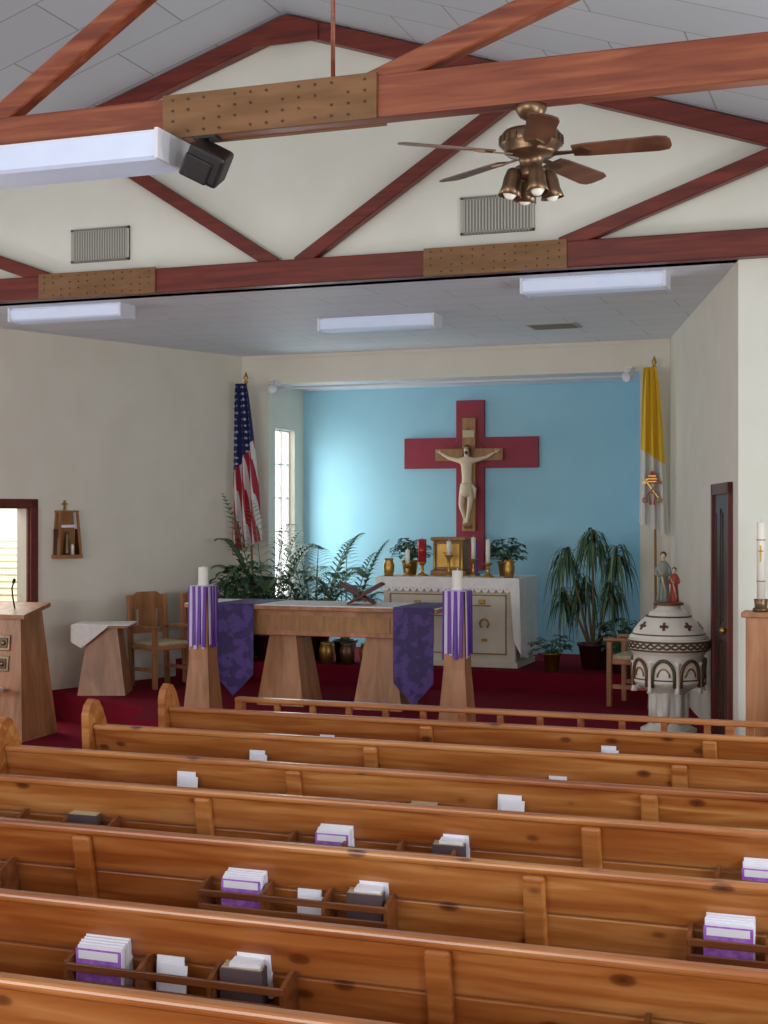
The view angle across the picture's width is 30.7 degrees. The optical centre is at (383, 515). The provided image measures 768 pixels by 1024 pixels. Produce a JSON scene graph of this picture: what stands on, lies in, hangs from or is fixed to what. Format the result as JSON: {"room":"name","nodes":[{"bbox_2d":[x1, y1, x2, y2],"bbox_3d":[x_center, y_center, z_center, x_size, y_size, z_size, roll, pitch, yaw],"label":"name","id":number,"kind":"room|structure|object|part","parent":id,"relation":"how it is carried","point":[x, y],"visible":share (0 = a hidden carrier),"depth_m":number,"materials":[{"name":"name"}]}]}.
{"room":"house of worship","nodes":[
{"label":"house of worship","id":0,"kind":"room"},
{"bbox_2d":[0,509,16,521],"bbox_3d":[-4.041,0.780,16.583,2.612,2.800,0.100,0,0,20],"label":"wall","id":1,"kind":"structure","parent":0,"point":[6,515],"depth_m":16.68,"materials":[{"name":"paint"}]},
{"bbox_2d":[0,522,16,601],"bbox_3d":[-4.217,1.130,16.551,0.980,2.100,0.068,0,0,20],"label":"window","id":2,"kind":"structure","parent":1,"relation":"in","point":[8,530],"depth_m":16.64,"materials":[{"name":"white glass"}]},
{"bbox_2d":[21,719,81,748],"bbox_3d":[-2.062,2.280,8.333,13.300,0.200,19.700,0,0,20],"label":"floor","id":3,"kind":"structure","parent":0,"point":[68,735],"depth_m":13.66,"materials":[{"name":"red carpet"}]},
{"bbox_2d":[0,578,56,742],"bbox_3d":[-3.710,1.399,13.785,0.720,1.563,0.785,0,0,20],"label":"lectern","id":4,"kind":"object","parent":3,"relation":"on","point":[26,696],"visible":0.99,"depth_m":13.63,"materials":[{"name":"brown wood"}]},
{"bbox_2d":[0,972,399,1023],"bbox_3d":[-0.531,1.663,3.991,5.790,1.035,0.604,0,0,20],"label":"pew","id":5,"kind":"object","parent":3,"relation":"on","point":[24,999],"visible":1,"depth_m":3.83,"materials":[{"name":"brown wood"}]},
{"bbox_2d":[0,888,767,1023],"bbox_3d":[-0.275,1.663,4.706,5.790,1.035,0.604,0,0,20],"label":"pew","id":6,"kind":"object","parent":3,"relation":"on","point":[378,974],"visible":0.65,"depth_m":4.40,"materials":[{"name":"brown wood"}]},
{"bbox_2d":[76,933,132,986],"bbox_3d":[-0.938,1.508,4.705,0.175,0.187,0.086,0,0,20],"label":"stack","id":7,"kind":"object","parent":6,"relation":"in","point":[93,949],"visible":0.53,"depth_m":4.67,"materials":[{"name":"white paper"}]},
{"bbox_2d":[156,954,187,993],"bbox_3d":[-0.698,1.530,4.611,0.117,0.150,0.023,0,0,20],"label":"booklet","id":8,"kind":"object","parent":6,"relation":"in","point":[166,964],"visible":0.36,"depth_m":4.61,"materials":[{"name":"white paper"}]},
{"bbox_2d":[220,952,273,1003],"bbox_3d":[-0.450,1.511,4.537,0.165,0.182,0.091,0,0,20],"label":"stack","id":9,"kind":"object","parent":6,"relation":"in","point":[245,968],"visible":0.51,"depth_m":4.50,"materials":[{"name":"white paper"}]},
{"bbox_2d":[0,817,767,968],"bbox_3d":[0.052,1.663,5.619,5.790,1.035,0.604,0,0,20],"label":"pew","id":10,"kind":"object","parent":3,"relation":"on","point":[592,909],"visible":0.55,"depth_m":5.38,"materials":[{"name":"brown wood"}]},
{"bbox_2d":[221,867,267,908],"bbox_3d":[-0.554,1.508,5.598,0.175,0.187,0.086,0,0,20],"label":"stack","id":11,"kind":"object","parent":10,"relation":"in","point":[251,881],"visible":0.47,"depth_m":5.57,"materials":[{"name":"white paper"}]},
{"bbox_2d":[297,888,322,914],"bbox_3d":[-0.286,1.537,5.494,0.117,0.135,0.022,0,0,20],"label":"booklet","id":12,"kind":"object","parent":10,"relation":"in","point":[303,893],"visible":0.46,"depth_m":5.49,"materials":[{"name":"white paper"}]},
{"bbox_2d":[346,880,388,921],"bbox_3d":[-0.066,1.511,5.429,0.165,0.182,0.091,0,0,20],"label":"stack","id":13,"kind":"object","parent":10,"relation":"in","point":[371,893],"visible":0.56,"depth_m":5.39,"materials":[{"name":"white paper"}]},
{"bbox_2d":[703,912,755,959],"bbox_3d":[1.225,1.508,4.960,0.175,0.187,0.086,0,0,20],"label":"books","id":14,"kind":"object","parent":10,"relation":"in","point":[717,926],"visible":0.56,"depth_m":4.93,"materials":[{"name":"white paper"}]},
{"bbox_2d":[0,773,767,882],"bbox_3d":[0.346,1.663,6.438,5.790,1.035,0.604,0,0,20],"label":"pew","id":15,"kind":"object","parent":3,"relation":"on","point":[680,849],"visible":0.32,"depth_m":6.31,"materials":[{"name":"brown wood"}]},
{"bbox_2d":[68,810,101,824],"bbox_3d":[-1.461,1.528,6.847,0.172,0.148,0.080,0,0,20],"label":"stack","id":16,"kind":"object","parent":15,"relation":"in","point":[87,817],"visible":0.49,"depth_m":6.82,"materials":[{"name":"paper"}]},
{"bbox_2d":[315,823,353,845],"bbox_3d":[-0.223,1.508,6.403,0.165,0.187,0.086,0,0,20],"label":"stack","id":17,"kind":"object","parent":15,"relation":"in","point":[333,834],"visible":0.41,"depth_m":6.38,"materials":[{"name":"white paper"}]},
{"bbox_2d":[432,834,469,857],"bbox_3d":[0.293,1.511,6.225,0.165,0.182,0.091,0,0,20],"label":"stack","id":18,"kind":"object","parent":15,"relation":"in","point":[447,843],"visible":0.48,"depth_m":6.19,"materials":[{"name":"white paper"}]},
{"bbox_2d":[742,857,767,881],"bbox_3d":[1.566,1.508,5.763,0.175,0.187,0.086,0,0,20],"label":"books","id":19,"kind":"object","parent":15,"relation":"in","point":[754,869],"visible":0.44,"depth_m":5.74,"materials":[{"name":"white paper"}]},
{"bbox_2d":[0,717,767,829],"bbox_3d":[0.609,1.663,7.173,5.790,1.035,0.604,0,0,20],"label":"pew","id":20,"kind":"object","parent":3,"relation":"on","point":[738,809],"visible":0.19,"depth_m":7.15,"materials":[{"name":"brown wood"}]},
{"bbox_2d":[177,771,197,787],"bbox_3d":[-1.057,1.492,7.522,0.128,0.224,0.028,0,0,20],"label":"booklet","id":21,"kind":"object","parent":20,"relation":"in","point":[184,778],"visible":0.36,"depth_m":7.52,"materials":[{"name":"white paper"}]},
{"bbox_2d":[410,801,438,805],"bbox_3d":[0.204,1.528,7.080,0.162,0.148,0.080,0,0,20],"label":"stack","id":22,"kind":"object","parent":20,"relation":"in","point":[411,802],"visible":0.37,"depth_m":7.07,"materials":[{"name":"beige paper"}]},
{"bbox_2d":[498,794,524,811],"bbox_3d":[0.628,1.495,6.919,0.138,0.220,0.027,0,0,20],"label":"booklet","id":23,"kind":"object","parent":20,"relation":"in","point":[505,802],"visible":0.36,"depth_m":6.92,"materials":[{"name":"white paper"}]},
{"bbox_2d":[81,698,767,792],"bbox_3d":[0.922,1.663,7.974,5.740,1.035,0.604,0,0,20],"label":"pew","id":24,"kind":"object","parent":3,"relation":"on","point":[618,768],"visible":0.2,"depth_m":7.98,"materials":[{"name":"brown wood"}]},
{"bbox_2d":[249,750,266,760],"bbox_3d":[-0.749,1.502,8.325,0.118,0.204,0.026,0,0,20],"label":"booklet","id":25,"kind":"object","parent":24,"relation":"in","point":[254,754],"visible":0.36,"depth_m":8.33,"materials":[{"name":"white paper"}]},
{"bbox_2d":[549,776,566,779],"bbox_3d":[0.965,1.522,7.712,0.117,0.164,0.024,0,0,20],"label":"booklet","id":26,"kind":"object","parent":24,"relation":"attached to","point":[550,777],"visible":0.18,"depth_m":7.72,"materials":[{"name":"white paper"}]},
{"bbox_2d":[158,683,767,761],"bbox_3d":[1.240,1.663,8.774,5.680,1.035,0.604,0,0,20],"label":"pew","id":27,"kind":"object","parent":3,"relation":"on","point":[170,713],"visible":0.18,"depth_m":8.81,"materials":[{"name":"brown wood"}]},
{"bbox_2d":[601,745,618,752],"bbox_3d":[1.368,1.502,8.481,0.108,0.204,0.026,0,0,20],"label":"booklet","id":28,"kind":"object","parent":27,"relation":"attached to","point":[605,749],"visible":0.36,"depth_m":8.49,"materials":[{"name":"white paper"}]},
{"bbox_2d":[235,696,767,735],"bbox_3d":[1.472,1.736,9.064,5.360,0.888,0.070,0,0,20],"label":"rail","id":29,"kind":"object","parent":3,"relation":"on","point":[240,701],"visible":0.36,"depth_m":9.27,"materials":[{"name":"brown wood"}]},
{"bbox_2d":[741,520,767,736],"bbox_3d":[2.739,1.100,10.172,0.340,2.160,0.340,0,0,20],"label":"candle stand","id":30,"kind":"object","parent":3,"relation":"on","point":[757,618],"visible":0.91,"depth_m":10.09,"materials":[{"name":"brown wood"}]},
{"bbox_2d":[0,328,241,689],"bbox_3d":[-3.426,0.117,15.330,0.140,4.125,5.022,0,0,40],"label":"wall","id":31,"kind":"structure","parent":0,"point":[136,439],"depth_m":15.72,"materials":[{"name":"beige paint"}]},
{"bbox_2d":[0,499,37,601],"bbox_3d":[-4.079,1.005,14.544,0.185,2.350,1.030,0,0,40],"label":"door frame","id":32,"kind":"structure","parent":31,"relation":"in","point":[31,505],"depth_m":14.82,"materials":[{"name":"wood"}]},
{"bbox_2d":[51,500,82,558],"bbox_3d":[-3.422,0.155,15.125,0.130,0.630,0.324,0,0,40],"label":"shrine","id":33,"kind":"object","parent":31,"relation":"attached to","point":[67,544],"depth_m":15.13,"materials":[{"name":"brown wood"}]},
{"bbox_2d":[273,386,303,598],"bbox_3d":[-1.258,0.230,17.668,0.120,3.900,0.980,0,0,20],"label":"wall","id":34,"kind":"structure","parent":0,"point":[288,404],"depth_m":17.84,"materials":[{"name":"beige paint"}]},
{"bbox_2d":[275,430,291,599],"bbox_3d":[-1.286,0.015,17.561,0.140,2.170,0.660,0,0,20],"label":"window","id":35,"kind":"structure","parent":34,"relation":"in","point":[279,464],"depth_m":17.62,"materials":[{"name":"white glass"}]},
{"bbox_2d":[52,676,703,733],"bbox_3d":[0.028,2.030,14.276,7.288,0.300,4.300,0,0,20],"label":"carpeted floor","id":36,"kind":"structure","parent":0,"point":[139,707],"depth_m":14.04,"materials":[{"name":"red carpet"}]},
{"bbox_2d":[71,621,137,695],"bbox_3d":[-2.948,1.510,14.794,0.608,0.740,0.548,0,0,0],"label":"table","id":37,"kind":"object","parent":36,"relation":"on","point":[105,671],"visible":1,"depth_m":14.60,"materials":[{"name":"brown wood"}]},
{"bbox_2d":[126,591,188,689],"bbox_3d":[-2.454,1.365,15.387,0.555,1.030,0.540,0,0,44],"label":"wooden armchair","id":38,"kind":"object","parent":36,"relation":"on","point":[146,602],"visible":0.75,"depth_m":15.42,"materials":[{"name":"brown wood"}]},
{"bbox_2d":[179,592,218,681],"bbox_3d":[-1.927,1.365,15.793,0.555,1.030,0.540,0,0,44],"label":"wooden armchair","id":39,"kind":"object","parent":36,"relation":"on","point":[183,596],"visible":0.16,"depth_m":15.76,"materials":[{"name":"brown wood"}]},
{"bbox_2d":[184,565,222,708],"bbox_3d":[-1.726,1.177,13.364,0.280,1.405,0.280,0,0,20],"label":"candle stand","id":40,"kind":"object","parent":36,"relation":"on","point":[203,690],"visible":1,"depth_m":13.27,"materials":[{"name":"brown wood"}]},
{"bbox_2d":[184,598,441,711],"bbox_3d":[-0.620,1.375,13.917,2.650,1.010,0.833,0,0,20],"label":"altar table","id":41,"kind":"object","parent":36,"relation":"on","point":[396,667],"visible":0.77,"depth_m":13.65,"materials":[{"name":"brown wood"}]},
{"bbox_2d":[339,582,384,604],"bbox_3d":[-0.216,0.765,13.726,0.426,0.215,0.260,0,0,8],"label":"stand","id":42,"kind":"object","parent":41,"relation":"on","point":[345,585],"visible":1,"depth_m":13.63,"materials":[{"name":"brown wood"}]},
{"bbox_2d":[176,647,647,695],"bbox_3d":[0.664,1.780,16.385,5.836,0.200,2.100,0,0,20],"label":"platform","id":43,"kind":"object","parent":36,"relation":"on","point":[570,677],"visible":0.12,"depth_m":15.06,"materials":[{"name":"red carpet"}]},
{"bbox_2d":[209,560,281,659],"bbox_3d":[-1.634,1.103,16.297,1.010,1.154,0.942,0,0,-27],"label":"potted shrub","id":44,"kind":"object","parent":43,"relation":"on","point":[224,584],"visible":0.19,"depth_m":16.11,"materials":[{"name":"green plant"}]},
{"bbox_2d":[232,372,261,654],"bbox_3d":[-1.590,-0.030,16.875,0.420,3.420,0.344,0,0,-39],"label":"flag","id":45,"kind":"object","parent":43,"relation":"on","point":[245,476],"visible":0.9,"depth_m":16.79,"materials":[{"name":"multicoloured fabric"}]},
{"bbox_2d":[210,493,321,659],"bbox_3d":[-1.366,0.712,16.312,1.300,1.935,0.905,0,0,-9],"label":"potted palm","id":46,"kind":"object","parent":43,"relation":"on","point":[262,640],"visible":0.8,"depth_m":16.22,"materials":[{"name":"plant"}]},
{"bbox_2d":[255,578,320,600],"bbox_3d":[-1.103,1.200,16.157,0.854,0.959,0.896,0,0,20],"label":"potted shrub","id":47,"kind":"object","parent":43,"relation":"on","point":[272,596],"visible":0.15,"depth_m":16.11,"materials":[{"name":"green plant"}]},
{"bbox_2d":[255,533,368,659],"bbox_3d":[-0.741,0.944,16.339,1.338,1.472,1.309,0,0,20],"label":"potted palm","id":48,"kind":"object","parent":43,"relation":"on","point":[316,640],"visible":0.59,"depth_m":16.17,"materials":[{"name":"green plant"}]},
{"bbox_2d":[319,642,334,663],"bbox_3d":[-0.646,1.560,15.845,0.180,0.240,0.180,0,0,20],"label":"brass vase","id":49,"kind":"object","parent":43,"relation":"on","point":[326,650],"visible":1,"depth_m":15.78,"materials":[{"name":"gold metal"}]},
{"bbox_2d":[303,541,387,661],"bbox_3d":[-0.429,0.982,16.041,1.028,1.395,0.980,0,0,7],"label":"potted palm","id":50,"kind":"object","parent":43,"relation":"on","point":[337,642],"visible":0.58,"depth_m":15.97,"materials":[{"name":"plant"}]},
{"bbox_2d":[340,642,354,664],"bbox_3d":[-0.411,1.560,15.761,0.180,0.240,0.180,0,0,20],"label":"brass vase","id":51,"kind":"object","parent":43,"relation":"on","point":[347,649],"visible":1,"depth_m":15.70,"materials":[{"name":"brown metal"}]},
{"bbox_2d":[359,643,364,660],"bbox_3d":[-0.188,1.560,15.702,0.180,0.240,0.180,0,0,20],"label":"brass vase","id":52,"kind":"object","parent":43,"relation":"on","point":[362,644],"visible":0.31,"depth_m":15.65,"materials":[{"name":"gold metal"}]},
{"bbox_2d":[375,573,538,668],"bbox_3d":[0.858,1.187,15.968,1.710,0.986,0.915,0,0,20],"label":"altar","id":53,"kind":"object","parent":43,"relation":"on","point":[504,610],"visible":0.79,"depth_m":15.49,"materials":[{"name":"white fabric"}]},
{"bbox_2d":[383,558,394,575],"bbox_3d":[0.056,0.594,15.998,0.130,0.200,0.130,0,0,20],"label":"vase","id":54,"kind":"object","parent":53,"relation":"on","point":[388,566],"visible":1,"depth_m":15.95,"materials":[{"name":"gold metal"}]},
{"bbox_2d":[402,548,413,575],"bbox_3d":[0.270,0.534,15.942,0.140,0.320,0.140,0,0,20],"label":"candle","id":55,"kind":"object","parent":53,"relation":"on","point":[407,565],"visible":1,"depth_m":15.92,"materials":[{"name":"white wax"}]},
{"bbox_2d":[390,538,432,574],"bbox_3d":[0.301,0.477,16.254,0.513,0.435,0.518,0,0,20],"label":"ivy","id":56,"kind":"object","parent":53,"relation":"on","point":[410,545],"visible":0.74,"depth_m":16.21,"materials":[{"name":"green plant"}]},
{"bbox_2d":[416,539,427,575],"bbox_3d":[0.435,0.474,15.989,0.140,0.440,0.140,0,0,20],"label":"candle","id":57,"kind":"object","parent":53,"relation":"on","point":[421,542],"visible":1,"depth_m":15.95,"materials":[{"name":"red wax"}]},
{"bbox_2d":[443,541,452,576],"bbox_3d":[0.737,0.484,15.881,0.140,0.420,0.140,0,0,20],"label":"candle","id":58,"kind":"object","parent":53,"relation":"on","point":[448,556],"visible":0.97,"depth_m":15.86,"materials":[{"name":"white wax"}]},
{"bbox_2d":[431,537,471,575],"bbox_3d":[0.780,0.474,16.181,0.420,0.440,0.305,0,0,20],"label":"tabernacle","id":59,"kind":"object","parent":53,"relation":"on","point":[459,545],"visible":0.88,"depth_m":16.06,"materials":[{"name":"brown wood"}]},
{"bbox_2d":[467,536,479,575],"bbox_3d":[1.015,0.464,15.888,0.140,0.460,0.140,0,0,20],"label":"candle","id":60,"kind":"object","parent":53,"relation":"on","point":[472,559],"visible":1,"depth_m":15.87,"materials":[{"name":"white wax"}]},
{"bbox_2d":[475,541,479,574],"bbox_3d":[1.052,0.494,16.140,0.100,0.400,0.080,0,0,20],"label":"candle","id":61,"kind":"object","parent":53,"relation":"on","point":[476,562],"visible":0.29,"depth_m":16.12,"materials":[{"name":"purple wax"}]},
{"bbox_2d":[482,540,493,576],"bbox_3d":[1.161,0.474,15.644,0.140,0.440,0.140,0,0,20],"label":"candle","id":62,"kind":"object","parent":53,"relation":"on","point":[487,564],"visible":1,"depth_m":15.62,"materials":[{"name":"white wax"}]},
{"bbox_2d":[485,537,527,575],"bbox_3d":[1.398,0.474,15.891,0.492,0.440,0.490,0,0,20],"label":"ivy","id":63,"kind":"object","parent":53,"relation":"on","point":[511,549],"visible":0.8,"depth_m":15.83,"materials":[{"name":"green plant"}]},
{"bbox_2d":[503,560,514,577],"bbox_3d":[1.383,0.594,15.491,0.130,0.200,0.130,0,0,20],"label":"vase","id":64,"kind":"object","parent":53,"relation":"on","point":[508,568],"visible":1,"depth_m":15.45,"materials":[{"name":"gold metal"}]},
{"bbox_2d":[528,634,574,671],"bbox_3d":[1.784,1.487,15.052,0.524,0.387,0.461,0,0,20],"label":"potted shrub","id":65,"kind":"object","parent":43,"relation":"on","point":[552,658],"visible":1,"depth_m":15.00,"materials":[{"name":"green plant"}]},
{"bbox_2d":[543,527,639,669],"bbox_3d":[2.276,0.907,15.358,1.097,1.546,0.721,0,0,20],"label":"potted plant","id":66,"kind":"object","parent":43,"relation":"on","point":[592,657],"visible":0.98,"depth_m":15.27,"materials":[{"name":"plant"}]},
{"bbox_2d":[590,618,636,673],"bbox_3d":[2.493,1.379,14.874,0.609,0.603,0.654,0,0,20],"label":"potted shrub","id":67,"kind":"object","parent":43,"relation":"on","point":[617,644],"visible":0.53,"depth_m":14.80,"materials":[{"name":"green plant"}]},
{"bbox_2d":[639,356,668,605],"bbox_3d":[2.956,-0.035,15.258,0.320,3.430,0.438,0,0,20],"label":"flag","id":68,"kind":"object","parent":43,"relation":"on","point":[653,507],"visible":0.96,"depth_m":15.12,"materials":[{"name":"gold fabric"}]},
{"bbox_2d":[438,568,476,721],"bbox_3d":[0.656,1.177,12.511,0.280,1.405,0.280,0,0,20],"label":"candle stand","id":69,"kind":"object","parent":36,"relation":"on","point":[457,620],"visible":0.99,"depth_m":12.41,"materials":[{"name":"brown wood"}]},
{"bbox_2d":[603,606,656,708],"bbox_3d":[2.518,1.365,13.863,0.555,1.030,0.540,0,0,27],"label":"wooden armchair","id":70,"kind":"object","parent":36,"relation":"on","point":[623,658],"visible":0.42,"depth_m":13.73,"materials":[{"name":"brown wood"}]},
{"bbox_2d":[626,605,710,732],"bbox_3d":[2.455,1.327,12.079,0.723,1.105,0.724,0,0,6],"label":"baptismal font","id":71,"kind":"object","parent":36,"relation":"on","point":[668,646],"visible":0.94,"depth_m":11.86,"materials":[{"name":"white stone"}]},
{"bbox_2d":[653,551,683,605],"bbox_3d":[2.456,0.544,12.079,0.260,0.461,0.260,0,0,20],"label":"saint statue","id":72,"kind":"object","parent":71,"relation":"on","point":[665,597],"visible":1,"depth_m":12.05,"materials":[{"name":"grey ceramic"}]},
{"bbox_2d":[0,258,758,356],"bbox_3d":[-0.331,-1.995,14.285,8.445,0.100,4.765,0,0,20],"label":"ceiling","id":73,"kind":"structure","parent":0,"point":[492,310],"depth_m":13.58,"materials":[{"name":"white paint"}]},
{"bbox_2d":[8,302,134,324],"bbox_3d":[-2.929,-1.883,13.104,1.210,0.124,0.268,0,0,20],"label":"fluorescent ceiling light","id":74,"kind":"object","parent":73,"relation":"attached to","point":[106,311],"visible":1,"depth_m":13.00,"materials":[{"name":"white plastic"}]},
{"bbox_2d":[317,313,441,333],"bbox_3d":[-0.045,-1.883,13.771,1.210,0.124,0.268,0,0,20],"label":"fluorescent ceiling light","id":75,"kind":"object","parent":73,"relation":"attached to","point":[427,320],"visible":1,"depth_m":13.67,"materials":[{"name":"white plastic"}]},
{"bbox_2d":[525,322,581,329],"bbox_3d":[1.740,-1.937,14.353,0.500,0.016,0.400,0,0,20],"label":"ceiling vent","id":76,"kind":"object","parent":73,"relation":"in","point":[559,325],"visible":1,"depth_m":14.28,"materials":[{"name":"metal"}]},
{"bbox_2d":[520,270,670,297],"bbox_3d":[1.722,-1.883,11.439,1.190,0.124,0.268,0,0,20],"label":"fluorescent ceiling light","id":77,"kind":"object","parent":73,"relation":"attached to","point":[655,280],"visible":1,"depth_m":11.34,"materials":[{"name":"white plastic"}]},
{"bbox_2d":[0,41,767,735],"bbox_3d":[-0.759,-1.055,11.972,12.900,6.470,0.120,0,0,20],"label":"wall","id":78,"kind":"structure","parent":0,"point":[283,194],"depth_m":11.60,"materials":[{"name":"paint"}]},
{"bbox_2d":[71,226,129,263],"bbox_3d":[-2.541,-2.420,12.535,0.595,0.300,0.020,0,0,20],"label":"air vent","id":79,"kind":"object","parent":78,"relation":"in","point":[106,243],"visible":1,"depth_m":12.52,"materials":[{"name":"metal"}]},
{"bbox_2d":[460,195,534,235],"bbox_3d":[0.914,-2.429,11.298,0.615,0.307,0.020,0,0,20],"label":"air vent","id":80,"kind":"object","parent":78,"relation":"in","point":[489,214],"visible":0.83,"depth_m":11.30,"materials":[{"name":"metal"}]},
{"bbox_2d":[0,0,767,123],"bbox_3d":[-3.056,-3.191,5.555,13.300,2.298,13.800,0,0,20],"label":"ceiling","id":81,"kind":"structure","parent":0,"point":[169,34],"depth_m":10.82,"materials":[{"name":"white paint"}]},
{"bbox_2d":[331,0,334,76],"bbox_3d":[-0.256,-2.848,7.028,0.022,1.366,0.022,0,0,42],"label":"hanging rod","id":82,"kind":"object","parent":81,"relation":"hanging from","point":[332,1],"visible":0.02,"depth_m":7.02,"materials":[{"name":"brown metal"}]},
{"bbox_2d":[0,0,767,144],"bbox_3d":[-2.272,-3.084,7.746,12.900,2.269,0.162,0,0,20],"label":"roof truss","id":83,"kind":"object","parent":81,"relation":"attached to","point":[414,85],"visible":0.99,"depth_m":6.84,"materials":[{"name":"brown wood"}]},
{"bbox_2d":[0,127,190,188],"bbox_3d":[-1.809,-1.873,7.467,1.560,0.154,0.368,0,0,20],"label":"fluorescent ceiling light","id":84,"kind":"object","parent":83,"relation":"attached to","point":[155,151],"visible":0.83,"depth_m":7.25,"materials":[{"name":"white plastic"}]},
{"bbox_2d":[179,134,233,187],"bbox_3d":[-0.907,-1.808,7.175,0.246,0.285,0.263,0,0,10],"label":"loudspeaker","id":85,"kind":"object","parent":83,"relation":"hanging from","point":[207,163],"visible":1,"depth_m":7.09,"materials":[{"name":"plastic"}]},
{"bbox_2d":[398,101,671,204],"bbox_3d":[0.750,-1.715,6.670,1.222,0.480,1.274,0,0,20],"label":"ceiling fan","id":86,"kind":"object","parent":83,"relation":"hanging from","point":[532,144],"visible":1,"depth_m":6.61,"materials":[{"name":"gold metal"}]},
{"bbox_2d":[0,15,767,303],"bbox_3d":[-0.807,-3.078,11.838,12.900,2.281,0.144,0,0,20],"label":"roof truss","id":87,"kind":"object","parent":81,"relation":"attached to","point":[582,248],"visible":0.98,"depth_m":11.49,"materials":[{"name":"red wood"}]},
{"bbox_2d":[242,342,669,619],"bbox_3d":[0.726,0.117,16.373,5.502,4.125,0.120,0,0,20],"label":"wall","id":88,"kind":"structure","parent":0,"point":[595,359],"depth_m":16.31,"materials":[{"name":"beige paint"}]},
{"bbox_2d":[268,367,634,393],"bbox_3d":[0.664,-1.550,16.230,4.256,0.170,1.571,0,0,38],"label":"curtain rod","id":89,"kind":"object","parent":88,"relation":"attached to","point":[626,377],"depth_m":16.21,"materials":[{"name":"white metal"}]},
{"bbox_3d":[-1.342,-1.550,16.946,0.110,0.170,0.208,0,0,1],"label":"spotlight","id":90,"kind":"part","parent":89,"relation":"part of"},
{"bbox_3d":[0.709,-1.570,16.279,4.360,0.100,0.070,0,0,20],"label":"trim rod","id":91,"kind":"part","parent":89,"relation":"part of","materials":[{"name":"white metal"}]},
{"bbox_2d":[241,339,669,359],"bbox_3d":[0.703,-1.925,16.308,5.202,0.040,0.020,0,0,20],"label":"trim","id":92,"kind":"structure","parent":88,"relation":"attached to","point":[646,340],"depth_m":16.23,"materials":[{"name":"beige paint"}]},
{"bbox_2d":[280,372,639,390],"bbox_3d":[0.926,-1.660,16.886,4.760,0.120,0.980,0,0,20],"label":"ceiling","id":93,"kind":"structure","parent":0,"point":[637,374],"depth_m":16.90,"materials":[{"name":"white paint"}]},
{"bbox_2d":[304,381,639,653],"bbox_3d":[1.084,0.180,17.414,4.900,4.000,0.120,0,0,20],"label":"wall","id":94,"kind":"structure","parent":0,"point":[356,480],"depth_m":17.24,"materials":[{"name":"blue paint"}]},
{"bbox_2d":[404,400,538,569],"bbox_3d":[1.072,-0.370,17.322,1.720,2.100,0.059,0,0,20],"label":"cross","id":95,"kind":"object","parent":94,"relation":"attached to","point":[519,451],"visible":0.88,"depth_m":17.27,"materials":[{"name":"paint"}]},
{"bbox_2d":[435,418,503,530],"bbox_3d":[1.022,-0.500,17.183,0.860,1.400,0.234,0,0,20],"label":"crucifix","id":96,"kind":"object","parent":95,"relation":"attached to","point":[469,454],"visible":1,"depth_m":17.18,"materials":[{"name":"brown wood"}]},
{"bbox_2d":[670,261,737,734],"bbox_3d":[2.998,0.117,13.030,0.145,4.125,4.828,0,0,5],"label":"wall","id":97,"kind":"structure","parent":0,"point":[704,350],"depth_m":12.67,"materials":[{"name":"beige paint"}]},
{"bbox_2d":[711,482,732,734],"bbox_3d":[2.732,0.810,11.436,0.080,2.140,1.000,0,0,5],"label":"door","id":98,"kind":"structure","parent":97,"relation":"in","point":[721,493],"depth_m":11.46,"materials":[{"name":"brown wood"}]}
]}

